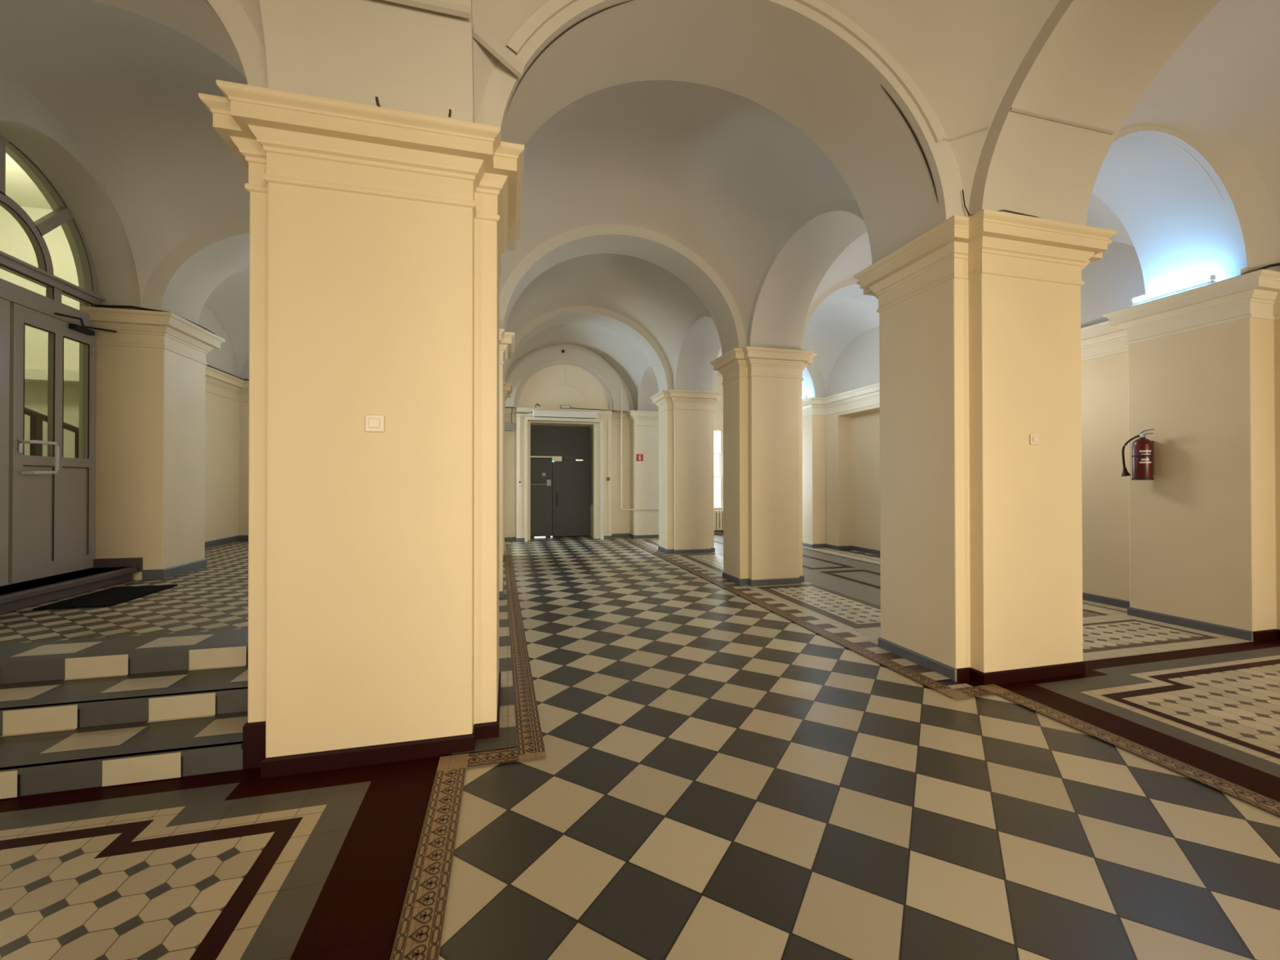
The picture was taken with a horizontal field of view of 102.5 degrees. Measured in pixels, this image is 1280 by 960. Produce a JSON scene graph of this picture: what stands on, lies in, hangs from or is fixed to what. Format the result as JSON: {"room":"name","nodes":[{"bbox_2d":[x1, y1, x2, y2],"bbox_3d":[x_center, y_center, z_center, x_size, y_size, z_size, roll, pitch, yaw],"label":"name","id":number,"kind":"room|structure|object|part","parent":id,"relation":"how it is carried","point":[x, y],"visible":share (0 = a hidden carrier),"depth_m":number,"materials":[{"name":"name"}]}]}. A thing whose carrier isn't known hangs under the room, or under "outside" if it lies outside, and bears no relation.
{"room":"entrance hall","nodes":[
{"label":"entrance hall","id":0,"kind":"room"},
{"bbox_2d":[24,407,79,457],"bbox_3d":[-7.397,-0.033,6.250,0.080,2.158,2.616,0,0,-14],"label":"stair railing","id":1,"kind":"object","parent":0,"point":[36,418],"visible":0.26,"depth_m":6.29,"materials":[{"name":"brown wood"}]},
{"bbox_3d":[-7.409,0.125,6.298,0.060,1.844,0.090,0,0,-14],"label":"post","id":2,"kind":"part","parent":1,"relation":"part of","materials":[{"name":"brown wood"}]},
{"bbox_3d":[-7.398,-0.807,6.255,0.080,0.608,2.616,0,0,-14],"label":"handrail","id":3,"kind":"part","parent":1,"relation":"part of","materials":[{"name":"brown wood"}]},
{"bbox_3d":[-7.576,0.198,6.946,0.060,1.707,0.090,0,0,-14],"label":"post","id":4,"kind":"part","parent":1,"relation":"part of","materials":[{"name":"brown wood"}]},
{"bbox_2d":[0,146,130,584],"bbox_3d":[-7.598,-1.465,4.194,3.580,6.000,7.500,0,0,-14],"label":"wall","id":5,"kind":"structure","parent":0,"point":[23,186],"depth_m":7.59,"materials":[{"name":"clear glass"}]},
{"bbox_2d":[0,541,248,661],"bbox_3d":[-4.886,1.347,7.922,4.380,0.397,9.680,0,0,-14],"label":"floor","id":6,"kind":"structure","parent":0,"point":[207,606],"depth_m":4.13,"materials":[{"name":"tile"}]},
{"bbox_2d":[0,566,137,614],"bbox_3d":[-5.623,1.050,4.677,0.450,0.159,2.240,0,0,-14],"label":"step","id":7,"kind":"structure","parent":6,"relation":"on","point":[24,594],"depth_m":4.91,"materials":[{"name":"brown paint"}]},
{"bbox_2d":[32,584,177,609],"bbox_3d":[-5.105,1.123,4.970,0.560,0.014,0.950,0,0,-14],"label":"door mat","id":8,"kind":"object","parent":6,"relation":"on","point":[113,596],"visible":1,"depth_m":4.87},
{"bbox_2d":[80,306,248,580],"bbox_3d":[-5.325,-0.226,3.352,1.263,3.505,18.350,0,0,-14],"label":"wall","id":9,"kind":"structure","parent":0,"point":[172,473],"depth_m":5.91,"materials":[{"name":"beige paint"}]},
{"bbox_2d":[0,134,116,586],"bbox_3d":[-5.776,-1.126,4.672,0.348,4.187,2.330,0,0,-14],"label":"door","id":10,"kind":"structure","parent":9,"relation":"in","point":[47,504],"depth_m":5.13,"materials":[{"name":"grey-brown paint"},{"name":"glass"}]},
{"bbox_3d":[-5.867,-0.323,4.860,0.012,0.120,0.040,0,0,-14],"label":"lock plate","id":11,"kind":"part","parent":10,"relation":"part of","materials":[{"name":"metal"}]},
{"bbox_3d":[-5.878,-0.214,5.032,0.100,0.337,0.312,0,0,-14],"label":"handle","id":12,"kind":"part","parent":10,"relation":"part of","materials":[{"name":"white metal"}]},
{"bbox_3d":[-5.899,0.963,5.786,0.470,0.160,0.026,0,0,-14],"label":"skirting","id":13,"kind":"part","parent":9,"relation":"part of","materials":[{"name":"brown paint"}]},
{"bbox_2d":[94,304,215,334],"bbox_3d":[-5.832,-1.934,6.238,0.724,0.054,0.937,0,0,-14],"label":"cable","id":14,"kind":"object","parent":9,"relation":"on","point":[95,305],"visible":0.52,"depth_m":5.79,"materials":[{"name":"rubber"}]},
{"bbox_3d":[-5.327,-1.726,3.361,1.263,0.391,18.350,0,0,-14],"label":"cornice","id":15,"kind":"part","parent":9,"relation":"part of","materials":[{"name":"beige paint"}]},
{"bbox_2d":[142,535,248,579],"bbox_3d":[-6.851,1.103,8.984,1.124,0.112,6.664,0,0,-14],"label":"baseboard","id":16,"kind":"structure","parent":9,"relation":"attached to","point":[157,574],"depth_m":6.34,"materials":[{"name":"grey paint"}]},
{"bbox_2d":[205,364,248,380],"bbox_3d":[-6.722,-1.910,8.313,0.864,0.034,3.134,0,0,-14],"label":"cable","id":17,"kind":"object","parent":9,"relation":"on","point":[206,365],"visible":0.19,"depth_m":9.12,"materials":[{"name":"rubber"}]},
{"bbox_2d":[504,344,658,538],"bbox_3d":[-3.503,-1.111,13.561,8.993,5.400,1.403,0,0,-14],"label":"wall","id":18,"kind":"structure","parent":0,"point":[548,377],"depth_m":13.70,"materials":[{"name":"beige paint"}]},
{"bbox_2d":[504,407,513,431],"bbox_3d":[-3.415,-1.576,13.263,0.285,0.606,0.170,0,0,-14],"label":"electrical box","id":19,"kind":"object","parent":18,"relation":"attached to","point":[508,426],"visible":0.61,"depth_m":13.19,"materials":[{"name":"white plastic"}]},
{"bbox_2d":[524,416,604,542],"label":"door","id":20,"kind":"structure","parent":18,"relation":"in","point":[562,486],"depth_m":14.23,"materials":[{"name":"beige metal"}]},
{"bbox_3d":[-2.232,-1.072,14.350,1.690,0.950,0.050,0,0,-14],"label":"transom panel","id":21,"kind":"part","parent":20,"relation":"part of","materials":[{"name":"grey metal"}]},
{"bbox_2d":[533,409,597,418],"bbox_3d":[-1.936,-1.701,13.309,1.647,0.177,0.168,0,0,-14],"label":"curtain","id":22,"kind":"object","parent":18,"relation":"attached to","point":[536,413],"visible":1,"depth_m":13.24,"materials":[{"name":"white plastic"}]},
{"bbox_2d":[560,404,570,408],"bbox_3d":[-1.955,-1.909,13.459,0.260,0.099,0.084,0,0,-14],"label":"emergency light","id":23,"kind":"object","parent":18,"relation":"on","point":[562,406],"visible":1,"depth_m":13.42,"materials":[{"name":"white plastic"}]},
{"bbox_2d":[504,533,658,542],"bbox_3d":[-1.429,1.541,13.944,4.504,0.097,0.864,0,0,-14],"label":"baseboard","id":24,"kind":"structure","parent":18,"relation":"attached to","point":[626,535],"depth_m":13.87,"materials":[{"name":"grey paint"}]},
{"bbox_3d":[-1.348,-1.663,13.914,4.643,0.391,1.003,0,0,-14],"label":"cornice","id":25,"kind":"part","parent":18,"relation":"part of","materials":[{"name":"beige paint"}]},
{"bbox_2d":[570,407,617,411],"bbox_3d":[-1.209,-1.875,13.604,1.257,0.042,0.093,0,0,-19],"label":"cable","id":26,"kind":"object","parent":18,"relation":"on","point":[571,407],"visible":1,"depth_m":13.57,"materials":[{"name":"rubber"}]},
{"bbox_2d":[621,387,658,510],"bbox_3d":[0.201,-0.825,13.917,1.456,3.276,0.032,0,0,-14],"label":"pipe","id":27,"kind":"object","parent":18,"relation":"attached to","point":[621,388],"visible":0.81,"depth_m":13.73,"materials":[{"name":"beige metal"}]},
{"bbox_2d":[636,453,643,461],"bbox_3d":[-0.005,-0.605,13.887,0.190,0.185,0.012,0,0,-14],"label":"fire sign","id":28,"kind":"object","parent":18,"relation":"attached to","point":[639,456],"visible":1,"depth_m":13.88,"materials":[{"name":"plastic"}]},
{"bbox_2d":[0,533,1279,959],"bbox_3d":[-1.373,1.539,5.316,18.000,0.031,23.000,0,0,-14],"label":"floor","id":29,"kind":"structure","parent":0,"point":[686,761],"depth_m":2.31,"materials":[{"name":"tile"}]},
{"bbox_2d":[0,644,248,799],"bbox_3d":[-3.412,1.318,2.831,2.500,0.404,0.956,0,0,-14],"label":"tiled steps","id":30,"kind":"structure","parent":29,"relation":"on","point":[80,722],"depth_m":2.89,"materials":[{"name":"grey tile"}]},
{"bbox_2d":[198,80,524,778],"bbox_3d":[-1.564,-0.199,3.280,1.576,3.443,1.376,0,0,-14],"label":"square pillar","id":31,"kind":"structure","parent":29,"relation":"on","point":[379,236],"depth_m":2.75,"materials":[{"name":"beige paint"}]},
{"bbox_3d":[-1.566,-1.725,3.289,1.576,0.391,1.376,0,0,-14],"label":"cornice","id":32,"kind":"part","parent":31,"relation":"part of","materials":[{"name":"beige paint"}]},
{"bbox_3d":[-1.546,1.403,3.204,1.298,0.237,0.964,0,0,-14],"label":"baseboard","id":33,"kind":"part","parent":31,"relation":"part of","materials":[{"name":"red paint"}]},
{"bbox_2d":[364,414,384,432],"bbox_3d":[-1.423,-0.304,2.752,0.094,0.094,0.024,0,0,-14],"label":"light switch","id":34,"kind":"object","parent":31,"relation":"attached to","point":[373,423],"visible":1,"depth_m":2.74,"materials":[{"name":"white plastic"}]},
{"bbox_2d":[498,328,515,598],"bbox_3d":[-2.479,-0.176,6.826,1.576,3.443,1.151,0,0,-14],"label":"square pillar","id":35,"kind":"structure","parent":29,"relation":"on","point":[507,340],"depth_m":6.68,"materials":[{"name":"beige paint"}]},
{"bbox_3d":[-2.478,1.497,6.815,1.298,0.097,0.873,0,0,-14],"label":"baseboard","id":36,"kind":"part","parent":35,"relation":"part of","materials":[{"name":"grey paint"}]},
{"bbox_3d":[-2.481,-1.702,6.835,1.576,0.391,1.151,0,0,-14],"label":"cornice","id":37,"kind":"part","parent":35,"relation":"part of","materials":[{"name":"beige paint"}]},
{"bbox_2d":[502,382,512,559],"bbox_3d":[-3.349,-0.154,10.195,1.576,3.443,1.191,0,0,-14],"label":"square pillar","id":38,"kind":"structure","parent":29,"relation":"on","point":[507,387],"depth_m":10.04,"materials":[{"name":"beige paint"}]},
{"bbox_3d":[-3.351,-1.680,10.205,1.576,0.391,1.191,0,0,-14],"label":"cornice","id":39,"kind":"part","parent":38,"relation":"part of","materials":[{"name":"beige paint"}]},
{"bbox_2d":[649,389,723,554],"bbox_3d":[1.013,-0.151,11.321,1.366,3.443,1.191,0,0,-14],"label":"square pillar","id":40,"kind":"structure","parent":29,"relation":"on","point":[686,417],"depth_m":10.90,"materials":[{"name":"beige paint"}]},
{"bbox_3d":[1.011,-1.677,11.331,1.366,0.391,1.191,0,0,-14],"label":"cornice","id":41,"kind":"part","parent":40,"relation":"part of","materials":[{"name":"beige paint"}]},
{"bbox_3d":[1.015,1.522,11.310,1.088,0.097,0.913,0,0,-14],"label":"baseboard","id":42,"kind":"part","parent":40,"relation":"part of","materials":[{"name":"grey paint"}]},
{"bbox_2d":[714,510,723,533],"bbox_3d":[1.968,1.243,15.140,1.420,0.699,0.150,0,0,-14],"label":"radiator","id":43,"kind":"object","parent":29,"relation":"on","point":[718,514],"visible":0.17,"depth_m":15.17,"materials":[{"name":"beige metal"}]},
{"bbox_2d":[710,346,817,586],"bbox_3d":[1.890,-0.173,7.954,1.341,3.443,1.151,0,0,-14],"label":"square pillar","id":44,"kind":"structure","parent":29,"relation":"on","point":[762,387],"depth_m":7.55,"materials":[{"name":"beige paint"}]},
{"bbox_3d":[1.892,1.500,7.943,1.063,0.097,0.873,0,0,-14],"label":"baseboard","id":45,"kind":"part","parent":44,"relation":"part of","materials":[{"name":"grey paint"}]},
{"bbox_3d":[1.888,-1.699,7.963,1.341,0.391,1.151,0,0,-14],"label":"cornice","id":46,"kind":"part","parent":44,"relation":"part of","materials":[{"name":"beige paint"}]},
{"bbox_2d":[853,208,1117,684],"bbox_3d":[2.881,-0.197,4.434,1.541,3.443,1.361,0,0,-14],"label":"square pillar","id":47,"kind":"structure","parent":29,"relation":"on","point":[981,524],"depth_m":3.94,"materials":[{"name":"beige paint"}]},
{"bbox_3d":[2.881,1.476,4.431,1.263,0.097,1.069,0,0,-14],"label":"baseboard","id":48,"kind":"part","parent":47,"relation":"part of","materials":[{"name":"grey paint"}]},
{"bbox_3d":[2.879,-1.723,4.444,1.541,0.391,1.361,0,0,-14],"label":"cornice","id":49,"kind":"part","parent":47,"relation":"part of","materials":[{"name":"beige paint"}]},
{"bbox_3d":[2.938,1.473,3.948,1.105,0.097,0.134,0,0,-14],"label":"baseboard","id":50,"kind":"part","parent":47,"relation":"part of","materials":[{"name":"red paint"}]},
{"bbox_2d":[1029,434,1038,444],"bbox_3d":[3.006,-0.309,3.910,0.078,0.078,0.024,0,0,-14],"label":"light switch","id":51,"kind":"object","parent":47,"relation":"attached to","point":[1033,438],"visible":1,"depth_m":3.90,"materials":[{"name":"white plastic"}]},
{"bbox_2d":[0,0,1279,411],"bbox_3d":[-0.160,-2.959,4.987,12.084,2.091,18.900,0,0,-14],"label":"ceiling","id":52,"kind":"structure","parent":0,"point":[703,180],"depth_m":4.62,"materials":[{"name":"white paint"}]},
{"bbox_2d":[384,0,1251,270],"bbox_3d":[1.978,-2.732,3.698,8.076,1.405,0.533,0,0,-14],"label":"trim","id":53,"kind":"structure","parent":52,"relation":"attached to","point":[543,15],"depth_m":3.71,"materials":[{"name":"white paint"}]},
{"bbox_2d":[713,375,723,533],"bbox_3d":[1.930,-1.004,15.594,2.930,5.200,0.620,0,0,-14],"label":"wall","id":54,"kind":"structure","parent":0,"point":[718,387],"depth_m":15.41,"materials":[{"name":"beige paint"}]},
{"bbox_2d":[713,432,723,508],"bbox_3d":[1.689,-0.302,15.425,1.640,2.325,0.618,0,0,-14],"label":"window","id":55,"kind":"structure","parent":54,"relation":"in","point":[716,476],"depth_m":15.85,"materials":[{"name":"white glass"}]},
{"bbox_3d":[1.619,-0.323,15.695,1.640,2.280,0.060,0,0,-14],"label":"frame","id":56,"kind":"part","parent":55,"relation":"part of","materials":[{"name":"white wood"}]},
{"bbox_3d":[2.060,-0.437,15.470,0.800,0.755,0.035,0,0,23],"label":"sash","id":57,"kind":"part","parent":55,"relation":"part of","materials":[{"name":"white wood"}]},
{"bbox_2d":[802,269,1279,641],"bbox_3d":[5.622,-0.190,6.461,0.823,3.448,18.900,0,0,-14],"label":"wall","id":58,"kind":"structure","parent":0,"point":[1199,367],"depth_m":5.43,"materials":[{"name":"beige paint"}]},
{"bbox_2d":[802,542,1252,641],"bbox_3d":[4.710,1.511,10.269,0.684,0.097,11.050,0,0,-14],"label":"baseboard","id":59,"kind":"structure","parent":58,"relation":"attached to","point":[1172,620],"depth_m":5.57,"materials":[{"name":"grey paint"}]},
{"bbox_3d":[5.456,-1.718,6.429,0.483,0.391,18.900,0,0,-14],"label":"cornice","id":60,"kind":"part","parent":58,"relation":"part of","materials":[{"name":"beige paint"}]},
{"bbox_2d":[1120,428,1154,479],"bbox_3d":[5.436,-0.274,5.614,0.262,0.548,0.213,0,0,43],"label":"fire extinguisher","id":61,"kind":"object","parent":58,"relation":"attached to","point":[1142,455],"visible":1,"depth_m":5.53,"materials":[{"name":"red metal"}]},
{"bbox_3d":[5.450,-0.509,5.532,0.019,0.078,0.156,0,0,-6],"label":"lever","id":62,"kind":"part","parent":61,"relation":"part of","materials":[{"name":"metal"}]},
{"bbox_2d":[1130,274,1216,306],"bbox_3d":[5.526,-1.963,5.343,0.061,0.083,0.685,0,0,-14],"label":"tube light","id":63,"kind":"object","parent":58,"relation":"on","point":[1207,280],"visible":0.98,"depth_m":5.30,"materials":[{"name":"white glass"}]},
{"bbox_2d":[1238,262,1279,275],"bbox_3d":[6.031,-1.973,4.573,0.153,0.082,1.026,0,0,-30],"label":"cable","id":64,"kind":"object","parent":58,"relation":"on","point":[1277,264],"visible":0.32,"depth_m":4.80,"materials":[{"name":"rubber"}]},
{"bbox_3d":[6.907,1.451,1.076,0.344,0.097,7.850,0,0,-14],"label":"baseboard","id":65,"kind":"part","parent":58,"relation":"part of","materials":[{"name":"red paint"}]}
]}

